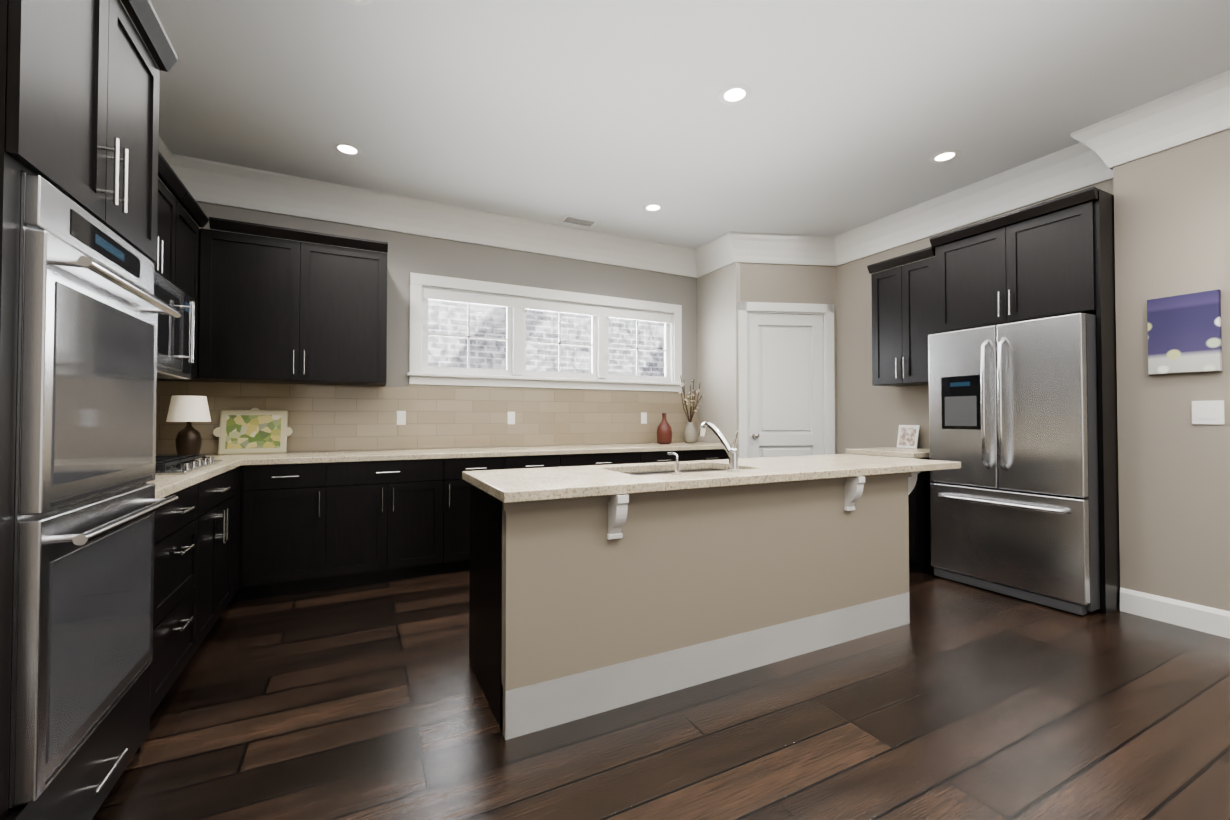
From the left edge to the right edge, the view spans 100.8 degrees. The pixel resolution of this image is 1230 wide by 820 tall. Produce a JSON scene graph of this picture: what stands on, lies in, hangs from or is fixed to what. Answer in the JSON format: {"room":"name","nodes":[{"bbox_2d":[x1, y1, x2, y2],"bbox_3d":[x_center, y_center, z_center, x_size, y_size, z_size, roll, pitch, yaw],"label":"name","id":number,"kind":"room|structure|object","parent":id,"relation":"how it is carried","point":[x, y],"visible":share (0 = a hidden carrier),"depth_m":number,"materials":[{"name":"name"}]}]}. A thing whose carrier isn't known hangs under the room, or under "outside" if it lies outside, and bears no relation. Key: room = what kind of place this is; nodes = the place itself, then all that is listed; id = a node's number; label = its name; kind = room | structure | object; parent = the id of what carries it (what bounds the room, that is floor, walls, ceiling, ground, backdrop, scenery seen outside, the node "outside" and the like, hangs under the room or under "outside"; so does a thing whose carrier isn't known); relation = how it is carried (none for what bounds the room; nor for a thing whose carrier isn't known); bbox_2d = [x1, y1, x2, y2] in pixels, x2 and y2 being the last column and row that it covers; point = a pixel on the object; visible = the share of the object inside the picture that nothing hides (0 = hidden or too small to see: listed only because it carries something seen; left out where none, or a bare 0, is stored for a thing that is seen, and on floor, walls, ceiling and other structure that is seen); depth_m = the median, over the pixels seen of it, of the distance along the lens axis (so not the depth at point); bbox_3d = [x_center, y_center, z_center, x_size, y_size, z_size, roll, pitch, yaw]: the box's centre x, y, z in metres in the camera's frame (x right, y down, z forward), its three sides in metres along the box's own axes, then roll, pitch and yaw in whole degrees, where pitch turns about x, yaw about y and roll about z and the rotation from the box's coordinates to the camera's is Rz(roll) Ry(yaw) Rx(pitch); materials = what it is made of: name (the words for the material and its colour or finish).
{"room":"kitchen","nodes":[
{"label":"kitchen","id":0,"kind":"room"},
{"bbox_2d":[146,458,245,497],"bbox_3d":[-2.286,0.317,2.368,0.641,0.040,1.530,0,-1,-27],"label":"countertop","id":1,"kind":"structure","parent":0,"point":[167,485],"depth_m":2.30,"materials":[{"name":"stone"}]},
{"bbox_2d":[155,455,222,474],"bbox_3d":[-2.380,0.276,2.569,0.510,0.046,0.740,0,-1,-27],"label":"gas cooktop","id":2,"kind":"object","parent":1,"relation":"in","point":[174,464],"visible":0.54,"depth_m":2.56,"materials":[{"name":"silver metal"}]},
{"bbox_2d":[156,198,696,455],"bbox_3d":[-0.571,-0.235,4.933,6.020,2.980,0.120,0,-1,-27],"label":"wall","id":3,"kind":"structure","parent":0,"point":[407,254],"depth_m":4.54,"materials":[{"name":"grey paint"}]},
{"bbox_2d":[158,136,173,194],"bbox_3d":[-1.513,-1.677,0.333,0.150,0.250,7.270,0,-1,-27],"label":"crown molding","id":4,"kind":"structure","parent":3,"relation":"attached to","point":[168,156],"depth_m":3.42,"materials":[{"name":"white"}]},
{"bbox_2d":[157,217,387,385],"bbox_3d":[-2.470,-0.738,3.683,1.486,1.065,0.397,0,-1,-27],"label":"upper cabinet","id":5,"kind":"object","parent":3,"relation":"attached to","point":[276,310],"visible":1,"depth_m":3.60,"materials":[{"name":"black wood"}]},
{"bbox_2d":[156,380,697,454],"bbox_3d":[-1.157,0.062,4.556,4.634,0.540,0.009,0,-1,-27],"label":"tile backsplash","id":6,"kind":"structure","parent":3,"relation":"attached to","point":[336,417],"depth_m":4.33,"materials":[{"name":"beige tile"}]},
{"bbox_2d":[397,411,405,424],"bbox_3d":[-1.777,0.066,4.232,0.070,0.115,0.005,0,-1,-27],"label":"electrical outlet plate","id":7,"kind":"object","parent":6,"relation":"attached to","point":[401,417],"depth_m":4.23,"materials":[{"name":"white plastic"}]},
{"bbox_2d":[508,412,514,423],"bbox_3d":[-0.948,0.073,4.653,0.070,0.115,0.005,0,-1,-27],"label":"electrical outlet plate","id":8,"kind":"object","parent":6,"relation":"attached to","point":[511,415],"depth_m":4.65,"materials":[{"name":"white plastic"}]},
{"bbox_2d":[641,412,646,423],"bbox_3d":[0.300,0.084,5.288,0.070,0.115,0.005,0,-1,-27],"label":"electrical outlet plate","id":9,"kind":"object","parent":6,"relation":"attached to","point":[643,415],"depth_m":5.28,"materials":[{"name":"white plastic"}]},
{"bbox_2d":[174,154,701,277],"bbox_3d":[-1.045,-1.606,4.564,4.460,0.250,0.150,0,-1,-27],"label":"crown molding","id":10,"kind":"structure","parent":3,"relation":"attached to","point":[207,181],"depth_m":4.23,"materials":[{"name":"white wood"}]},
{"bbox_2d":[407,272,683,391],"bbox_3d":[-0.521,-0.675,4.931,2.780,0.940,0.162,0,-1,-27],"label":"window","id":11,"kind":"structure","parent":3,"relation":"in","point":[516,301],"depth_m":4.79,"materials":[{"name":"white wood"}]},
{"bbox_2d":[231,449,728,600],"bbox_3d":[-1.006,0.807,4.246,4.630,0.873,0.672,0,-1,-27],"label":"base cabinet","id":12,"kind":"object","parent":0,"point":[305,527],"depth_m":3.54,"materials":[{"name":"black wood"}]},
{"bbox_2d":[205,442,736,465],"bbox_3d":[-1.008,0.349,4.259,4.632,0.040,0.660,0,-1,-27],"label":"countertop","id":13,"kind":"structure","parent":12,"relation":"on","point":[442,453],"depth_m":3.96,"materials":[{"name":"stone"}]},
{"bbox_2d":[166,395,210,454],"bbox_3d":[-2.819,0.110,3.369,0.230,0.405,0.230,0,-1,-27],"label":"table lamp","id":14,"kind":"object","parent":13,"relation":"on","point":[189,410],"visible":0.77,"depth_m":3.31,"materials":[{"name":"white fabric"}]},
{"bbox_2d":[213,408,292,454],"bbox_3d":[-2.645,0.151,3.733,0.478,0.339,0.077,0,-1,-27],"label":"decor","id":15,"kind":"object","parent":13,"relation":"on","point":[254,431],"visible":0.96,"depth_m":3.72,"materials":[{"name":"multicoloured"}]},
{"bbox_2d":[657,413,671,443],"bbox_3d":[0.501,0.187,5.157,0.160,0.310,0.160,0,-1,-27],"label":"ceramic bottle","id":16,"kind":"object","parent":13,"relation":"on","point":[664,432],"visible":0.98,"depth_m":5.10,"materials":[{"name":"red ceramic"}]},
{"bbox_2d":[679,376,703,442],"bbox_3d":[0.812,-0.007,5.327,0.267,0.704,0.165,0,-1,-27],"label":"vase","id":17,"kind":"object","parent":13,"relation":"on","point":[690,434],"visible":1,"depth_m":5.30,"materials":[{"name":"beige ceramic"}]},
{"bbox_2d":[92,570,1229,819],"bbox_3d":[1.050,1.229,1.587,6.140,0.060,7.510,0,-1,-27],"label":"floor","id":18,"kind":"structure","parent":0,"point":[954,700],"depth_m":1.92,"materials":[{"name":"brown wood"}]},
{"bbox_2d":[0,0,177,819],"bbox_3d":[-1.724,-0.058,1.321,0.686,2.505,0.850,0,-1,-27],"label":"tall cabinet","id":19,"kind":"object","parent":18,"relation":"on","point":[79,102],"visible":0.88,"depth_m":1.32,"materials":[{"name":"black wood"}]},
{"bbox_2d":[8,172,180,808],"bbox_3d":[-1.681,0.173,1.339,0.671,1.397,0.726,0,-1,-27],"label":"double wall oven","id":20,"kind":"object","parent":19,"relation":"in","point":[87,504],"visible":0.98,"depth_m":1.27,"materials":[{"name":"grey metal"}]},
{"bbox_2d":[150,467,240,716],"bbox_3d":[-2.277,0.776,2.382,0.670,0.873,1.563,0,-1,-27],"label":"base cabinet","id":21,"kind":"object","parent":18,"relation":"on","point":[196,555],"visible":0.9,"depth_m":2.27,"materials":[{"name":"black wood"}]},
{"bbox_2d":[468,466,957,739],"bbox_3d":[0.625,0.782,2.748,2.652,0.874,0.828,0,-1,-27],"label":"kitchen island","id":22,"kind":"object","parent":18,"relation":"on","point":[595,589],"depth_m":2.21,"materials":[{"name":"beige paint"}]},
{"bbox_2d":[462,454,960,505],"bbox_3d":[0.656,0.323,2.762,2.750,0.040,0.795,0,-1,-27],"label":"island countertop","id":23,"kind":"structure","parent":22,"relation":"on","point":[545,482],"depth_m":2.39,"materials":[{"name":"beige stone"}]},
{"bbox_2d":[667,452,681,474],"bbox_3d":[0.273,0.245,2.358,0.044,0.102,0.093,0,-1,-27],"label":"soap dispenser","id":24,"kind":"object","parent":23,"relation":"on","point":[676,472],"visible":1,"depth_m":2.33,"materials":[{"name":"silver metal"}]},
{"bbox_2d":[626,466,728,473],"bbox_3d":[0.340,0.431,2.665,0.784,0.202,0.454,0,-1,-27],"label":"sink","id":25,"kind":"object","parent":23,"relation":"in","point":[665,469],"depth_m":2.89,"materials":[{"name":"silver metal"}]},
{"bbox_2d":[699,421,739,471],"bbox_3d":[0.525,0.178,2.592,0.062,0.242,0.310,0,-1,-27],"label":"faucet","id":26,"kind":"object","parent":23,"relation":"on","point":[732,452],"visible":1,"depth_m":2.50,"materials":[{"name":"silver metal"}]},
{"bbox_2d":[859,454,933,573],"bbox_3d":[2.377,0.806,4.194,0.670,0.873,0.578,0,-1,-27],"label":"base cabinet","id":27,"kind":"object","parent":18,"relation":"on","point":[919,528],"visible":0.1,"depth_m":3.84,"materials":[{"name":"black wood"}]},
{"bbox_2d":[846,447,929,457],"bbox_3d":[2.384,0.348,4.214,0.645,0.040,0.592,0,-1,-27],"label":"countertop","id":28,"kind":"structure","parent":27,"relation":"on","point":[903,452],"depth_m":4.10,"materials":[{"name":"stone"}]},
{"bbox_2d":[897,425,919,448],"bbox_3d":[2.556,0.232,4.439,0.054,0.201,0.186,0,-1,-27],"label":"decor","id":29,"kind":"object","parent":28,"relation":"on","point":[908,436],"visible":1,"depth_m":4.43,"materials":[{"name":"white"}]},
{"bbox_2d":[928,313,1100,614],"bbox_3d":[2.857,0.332,3.553,0.840,1.800,0.906,0,-1,-27],"label":"refrigerator","id":30,"kind":"object","parent":18,"relation":"on","point":[1013,430],"visible":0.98,"depth_m":3.28,"materials":[{"name":"grey metal"}]},
{"bbox_2d":[929,186,1119,614],"bbox_3d":[2.948,-0.047,3.614,0.690,2.560,0.978,0,-1,-27],"label":"tall cabinet","id":31,"kind":"object","parent":18,"relation":"on","point":[1052,257],"visible":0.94,"depth_m":3.25,"materials":[{"name":"black wood"}]},
{"bbox_2d":[120,0,1229,248],"bbox_3d":[1.050,-1.810,1.638,6.140,0.060,7.510,0,-1,-27],"label":"ceiling","id":32,"kind":"structure","parent":0,"point":[612,116],"depth_m":2.84,"materials":[{"name":"white paint"}]},
{"bbox_2d":[332,142,362,155],"bbox_3d":[-1.795,-1.748,3.416,0.184,0.003,0.184,0,-1,-27],"label":"recessed light","id":33,"kind":"object","parent":32,"relation":"in","point":[345,148],"visible":1,"depth_m":3.41,"materials":[{"name":"white"}]},
{"bbox_2d":[343,0,372,5],"bbox_3d":[-1.112,-1.769,2.137,0.184,0.003,0.184,0,-1,-27],"label":"recessed light","id":34,"kind":"object","parent":32,"relation":"in","point":[359,2],"visible":1,"depth_m":2.21,"materials":[{"name":"white"}]},
{"bbox_2d":[560,215,598,226],"bbox_3d":[-0.328,-1.725,4.655,0.320,0.009,0.160,0,-1,-27],"label":"ceiling vent","id":35,"kind":"object","parent":32,"relation":"in","point":[578,221],"visible":1,"depth_m":4.65,"materials":[{"name":"white plastic"}]},
{"bbox_2d":[643,203,663,211],"bbox_3d":[0.327,-1.732,4.360,0.184,0.003,0.184,0,-1,-27],"label":"recessed light","id":36,"kind":"object","parent":32,"relation":"in","point":[656,207],"visible":1,"depth_m":4.35,"materials":[{"name":"white plastic"}]},
{"bbox_2d":[718,84,751,104],"bbox_3d":[0.668,-1.758,2.840,0.184,0.003,0.184,0,-1,-27],"label":"recessed light","id":37,"kind":"object","parent":32,"relation":"in","point":[735,93],"visible":1,"depth_m":2.83,"materials":[{"name":"white"}]},
{"bbox_2d":[929,149,960,162],"bbox_3d":[2.274,-1.746,3.510,0.184,0.003,0.184,0,-1,-27],"label":"recessed light","id":38,"kind":"object","parent":32,"relation":"in","point":[945,155],"visible":1,"depth_m":3.51,"materials":[{"name":"white plastic"}]},
{"bbox_2d":[697,262,739,458],"bbox_3d":[1.100,-0.228,5.353,0.100,2.980,0.646,0,-1,-27],"label":"wall","id":39,"kind":"structure","parent":0,"point":[718,295],"depth_m":5.29,"materials":[{"name":"grey paint"}]},
{"bbox_2d":[694,238,725,275],"bbox_3d":[1.017,-1.595,5.264,0.150,0.250,0.450,0,-1,-27],"label":"crown molding","id":40,"kind":"structure","parent":39,"relation":"attached to","point":[706,255],"depth_m":5.35,"materials":[{"name":"white"}]},
{"bbox_2d":[740,263,836,453],"bbox_3d":[1.736,-0.231,5.175,1.106,2.980,0.100,0,-1,-7],"label":"wall","id":41,"kind":"structure","parent":0,"point":[787,283],"depth_m":5.15,"materials":[{"name":"beige paint"}]},
{"bbox_2d":[718,232,833,265],"bbox_3d":[1.612,-1.599,5.030,1.000,0.250,0.475,0,-1,-27],"label":"crown molding","id":42,"kind":"structure","parent":41,"relation":"attached to","point":[741,247],"depth_m":5.06,"materials":[{"name":"white"}]},
{"bbox_2d":[748,313,823,457],"bbox_3d":[1.723,0.140,5.147,0.761,2.221,0.307,0,-1,-27],"label":"pantry door","id":43,"kind":"structure","parent":41,"relation":"in","point":[785,389],"depth_m":5.14,"materials":[{"name":"white wood"}]},
{"bbox_2d":[738,302,834,458],"bbox_3d":[1.722,0.091,5.159,1.010,2.335,0.117,0,-1,-7],"label":"door frame","id":44,"kind":"structure","parent":41,"relation":"attached to","point":[826,311],"depth_m":5.13,"materials":[{"name":"white wood"}]},
{"bbox_2d":[836,179,1113,453],"bbox_3d":[2.699,-0.238,4.733,0.370,2.980,3.200,0,-1,-27],"label":"wall","id":45,"kind":"structure","parent":0,"point":[869,415],"depth_m":4.90,"materials":[{"name":"beige paint"}]},
{"bbox_2d":[867,247,935,386],"bbox_3d":[2.503,-0.739,4.273,0.397,1.045,0.558,0,-1,-27],"label":"upper cabinet","id":46,"kind":"object","parent":45,"relation":"attached to","point":[903,312],"visible":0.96,"depth_m":4.20,"materials":[{"name":"black wood"}]},
{"bbox_2d":[1113,129,1229,611],"bbox_3d":[4.262,-0.293,1.450,0.560,2.980,4.070,0,-1,-27],"label":"wall","id":47,"kind":"structure","parent":0,"point":[1171,221],"depth_m":2.92,"materials":[{"name":"beige paint"}]},
{"bbox_2d":[830,70,1229,265],"bbox_3d":[3.497,-1.642,2.404,0.340,0.250,6.124,0,-1,-27],"label":"crown molding","id":48,"kind":"structure","parent":47,"relation":"attached to","point":[1103,148],"depth_m":3.44,"materials":[{"name":"white"}]},
{"bbox_2d":[1120,588,1229,638],"bbox_3d":[3.999,1.125,1.309,0.016,0.140,4.037,0,-1,-27],"label":"baseboard","id":49,"kind":"structure","parent":47,"relation":"attached to","point":[1209,620],"depth_m":2.88,"materials":[{"name":"white wood"}]},
{"bbox_2d":[1147,289,1221,374],"bbox_3d":[3.206,-0.429,2.874,0.030,0.440,0.280,0,-1,-27],"label":"picture","id":50,"kind":"object","parent":47,"relation":"attached to","point":[1184,333],"visible":1,"depth_m":2.85},
{"bbox_2d":[1192,400,1224,424],"bbox_3d":[3.254,0.014,2.795,0.010,0.130,0.120,0,-1,-27],"label":"switch plate","id":51,"kind":"object","parent":47,"relation":"attached to","point":[1207,412],"visible":1,"depth_m":2.79,"materials":[{"name":"white plastic"}]},
{"bbox_3d":[-1.634,-0.313,0.249,0.120,2.980,7.510,0,-1,-27],"label":"wall","id":52,"kind":"structure","parent":0,"visible":0},
{"bbox_2d":[153,150,186,284],"bbox_3d":[-2.495,-0.978,2.531,0.397,0.625,0.756,0,-1,-27],"label":"upper cabinet","id":53,"kind":"object","parent":52,"relation":"attached to","point":[164,265],"visible":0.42,"depth_m":2.80,"materials":[{"name":"black wood"}]},
{"bbox_2d":[153,270,194,378],"bbox_3d":[-2.447,-0.422,2.547,0.461,0.475,0.752,0,-1,-27],"label":"microwave","id":54,"kind":"object","parent":53,"relation":"attached to","point":[175,348],"visible":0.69,"depth_m":2.69,"materials":[{"name":"grey metal"}]},
{"bbox_2d":[175,190,208,377],"bbox_3d":[-2.777,-0.748,3.082,0.397,1.065,0.480,0,-1,-27],"label":"upper cabinet","id":55,"kind":"object","parent":52,"relation":"attached to","point":[187,255],"visible":0.21,"depth_m":3.18,"materials":[{"name":"black wood"}]},
{"label":"outside","id":56,"kind":"structure","parent":0,"visible":0},
{"bbox_2d":[428,300,663,375],"bbox_3d":[-1.923,-0.701,7.580,14.000,8.000,0.050,0,-1,-27],"label":"window panes","id":57,"kind":"structure","parent":56,"point":[544,324],"depth_m":7.95,"materials":[{"name":"glass"}]}
]}

